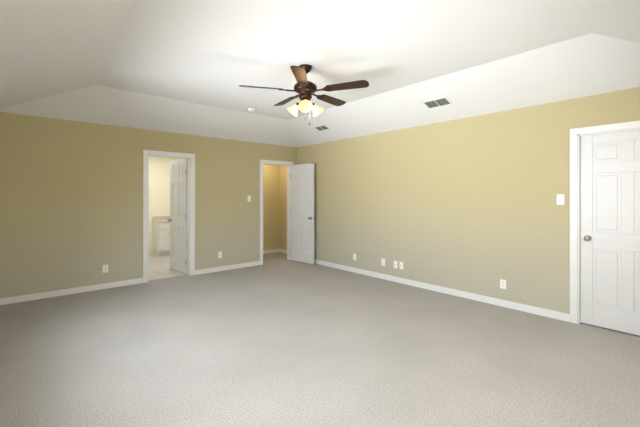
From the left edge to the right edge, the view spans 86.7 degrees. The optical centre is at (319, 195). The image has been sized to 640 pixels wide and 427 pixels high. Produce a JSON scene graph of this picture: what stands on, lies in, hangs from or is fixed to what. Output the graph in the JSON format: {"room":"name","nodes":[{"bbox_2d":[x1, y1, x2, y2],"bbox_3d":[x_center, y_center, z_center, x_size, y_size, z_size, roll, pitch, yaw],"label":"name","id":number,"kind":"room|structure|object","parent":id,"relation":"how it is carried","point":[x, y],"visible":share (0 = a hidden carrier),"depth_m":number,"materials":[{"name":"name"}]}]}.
{"room":"empty bedroom","nodes":[
{"label":"empty bedroom","id":0,"kind":"room"},
{"bbox_2d":[0,112,296,297],"bbox_3d":[-2.342,0.160,5.863,5.040,2.440,0.120,0,0,-41],"label":"wall","id":1,"kind":"structure","parent":0,"point":[71,204],"depth_m":4.97,"materials":[{"name":"paint"}]},
{"bbox_2d":[0,278,142,304],"bbox_3d":[-3.440,1.337,4.808,1.698,0.085,0.014,0,0,-41],"label":"baseboard","id":2,"kind":"structure","parent":1,"relation":"attached to","point":[9,300],"depth_m":4.73,"materials":[{"name":"white wood"}]},
{"bbox_2d":[103,265,107,272],"bbox_3d":[-3.186,1.080,5.035,0.070,0.114,0.010,0,0,-41],"label":"electrical outlet","id":3,"kind":"object","parent":1,"relation":"attached to","point":[105,268],"visible":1,"depth_m":5.03,"materials":[{"name":"white plastic"}]},
{"bbox_2d":[143,150,194,282],"bbox_3d":[-2.537,0.324,5.691,0.824,2.112,0.156,0,0,-41],"label":"door frame","id":4,"kind":"structure","parent":1,"relation":"attached to","point":[190,158],"depth_m":5.78,"materials":[{"name":"white wood"}]},
{"bbox_2d":[168,159,186,273],"bbox_3d":[-2.583,0.354,6.190,0.662,2.028,0.170,0,0,43],"label":"door","id":5,"kind":"structure","parent":1,"relation":"in","point":[178,215],"depth_m":6.15,"materials":[{"name":"white wood"}]},
{"bbox_2d":[195,261,259,274],"bbox_3d":[-1.693,1.337,6.344,1.306,0.085,0.014,0,0,-41],"label":"baseboard","id":6,"kind":"structure","parent":1,"relation":"attached to","point":[222,268],"depth_m":6.30,"materials":[{"name":"white wood"}]},
{"bbox_2d":[260,159,293,264],"bbox_3d":[-0.931,0.324,7.102,0.839,2.112,0.156,0,0,-41],"label":"door frame","id":7,"kind":"structure","parent":1,"relation":"attached to","point":[278,163],"depth_m":7.00,"materials":[{"name":"white wood"}]},
{"bbox_2d":[290,163,314,263],"bbox_3d":[-0.377,0.354,7.042,0.677,2.028,0.170,0,0,42],"label":"hall door","id":8,"kind":"structure","parent":7,"relation":"attached to","point":[302,217],"depth_m":7.00,"materials":[{"name":"white wood"}]},
{"bbox_2d":[149,156,179,253],"bbox_3d":[-4.221,0.160,8.032,2.100,2.440,0.140,0,0,-41],"label":"wall","id":9,"kind":"structure","parent":0,"point":[159,184],"depth_m":8.20,"materials":[{"name":"paint"}]},
{"bbox_2d":[149,254,186,279],"bbox_3d":[-3.313,1.405,7.006,2.150,0.050,2.880,0,0,-41],"label":"floor","id":10,"kind":"structure","parent":0,"point":[159,267],"depth_m":6.45,"materials":[{"name":"beige tile"}]},
{"bbox_2d":[152,216,169,255],"bbox_3d":[-3.501,0.910,8.182,0.870,0.940,0.580,0,0,-41],"label":"bathroom vanity","id":11,"kind":"object","parent":10,"relation":"on","point":[161,235],"visible":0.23,"depth_m":7.84,"materials":[{"name":"white wood"}]},
{"bbox_2d":[263,164,279,250],"bbox_3d":[-1.541,0.160,7.951,1.560,2.440,0.100,0,0,-41],"label":"wall","id":12,"kind":"structure","parent":0,"point":[274,206],"depth_m":8.21,"materials":[{"name":"paint"}]},
{"bbox_2d":[263,249,278,253],"bbox_3d":[-1.539,1.337,7.873,1.460,0.085,0.018,0,0,-41],"label":"baseboard","id":13,"kind":"structure","parent":12,"relation":"attached to","point":[274,251],"depth_m":8.18,"materials":[{"name":"white wood"}]},
{"bbox_2d":[280,166,286,249],"bbox_3d":[-0.642,0.160,8.034,0.100,2.440,0.900,0,0,-41],"label":"wall","id":14,"kind":"structure","parent":0,"point":[283,169],"depth_m":8.24,"materials":[{"name":"paint"}]},
{"bbox_2d":[0,252,639,426],"bbox_3d":[-0.526,1.405,3.977,5.280,0.050,7.410,0,0,-41],"label":"floor","id":15,"kind":"structure","parent":0,"point":[286,343],"depth_m":2.88,"materials":[{"name":"grey carpet"}]},
{"bbox_2d":[0,0,639,146],"bbox_3d":[-0.276,-1.260,3.511,5.040,0.400,6.380,0,0,-41],"label":"ceiling","id":16,"kind":"structure","parent":0,"point":[188,67],"depth_m":3.31,"materials":[{"name":"white paint"}]},
{"bbox_2d":[239,64,368,125],"bbox_3d":[-0.154,-1.065,3.658,1.307,0.630,1.306,0,0,-41],"label":"ceiling fan","id":17,"kind":"object","parent":16,"relation":"hanging from","point":[305,89],"visible":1,"depth_m":3.53,"materials":[{"name":"brown wood"}]},
{"bbox_2d":[313,125,329,131],"bbox_3d":[0.035,-1.221,6.100,0.165,0.065,0.304,0,0,-41],"label":"air vent","id":18,"kind":"object","parent":16,"relation":"attached to","point":[320,128],"visible":1,"depth_m":6.10,"materials":[{"name":"white metal"}]},
{"bbox_2d":[422,96,452,109],"bbox_3d":[1.530,-1.213,4.432,0.184,0.072,0.344,0,0,-41],"label":"air vent","id":19,"kind":"object","parent":16,"relation":"attached to","point":[437,102],"visible":1,"depth_m":4.42,"materials":[{"name":"white metal"}]},
{"bbox_2d":[297,87,639,313],"bbox_3d":[1.612,0.160,5.090,0.120,2.440,6.260,0,0,-41],"label":"wall","id":20,"kind":"structure","parent":0,"point":[469,204],"depth_m":4.58,"materials":[{"name":"paint"}]},
{"bbox_2d":[314,259,569,321],"bbox_3d":[1.109,1.337,5.548,0.030,0.085,4.908,0,0,-41],"label":"baseboard","id":21,"kind":"structure","parent":20,"relation":"attached to","point":[445,290],"depth_m":4.62,"materials":[{"name":"white wood"}]},
{"bbox_2d":[500,279,505,288],"bbox_3d":[2.282,1.100,4.228,0.010,0.114,0.070,0,0,-41],"label":"electrical outlet","id":22,"kind":"object","parent":20,"relation":"attached to","point":[502,284],"visible":1,"depth_m":4.23,"materials":[{"name":"white plastic"}]},
{"bbox_2d":[557,194,563,204],"bbox_3d":[2.673,0.040,3.773,0.023,0.114,0.070,0,0,-41],"label":"light switch","id":23,"kind":"object","parent":20,"relation":"attached to","point":[560,199],"visible":1,"depth_m":3.77,"materials":[{"name":"white plastic"}]},
{"bbox_2d":[570,120,639,323],"bbox_3d":[3.093,0.324,3.403,0.156,2.112,0.934,0,0,-41],"label":"door frame","id":24,"kind":"structure","parent":20,"relation":"attached to","point":[576,134],"depth_m":3.66,"materials":[{"name":"white wood"}]},
{"bbox_2d":[580,130,639,335],"bbox_3d":[3.084,0.354,3.391,0.170,2.028,0.772,0,0,-41],"label":"closet door","id":25,"kind":"structure","parent":20,"relation":"in","point":[609,230],"depth_m":3.48,"materials":[{"name":"white wood"}]}
]}

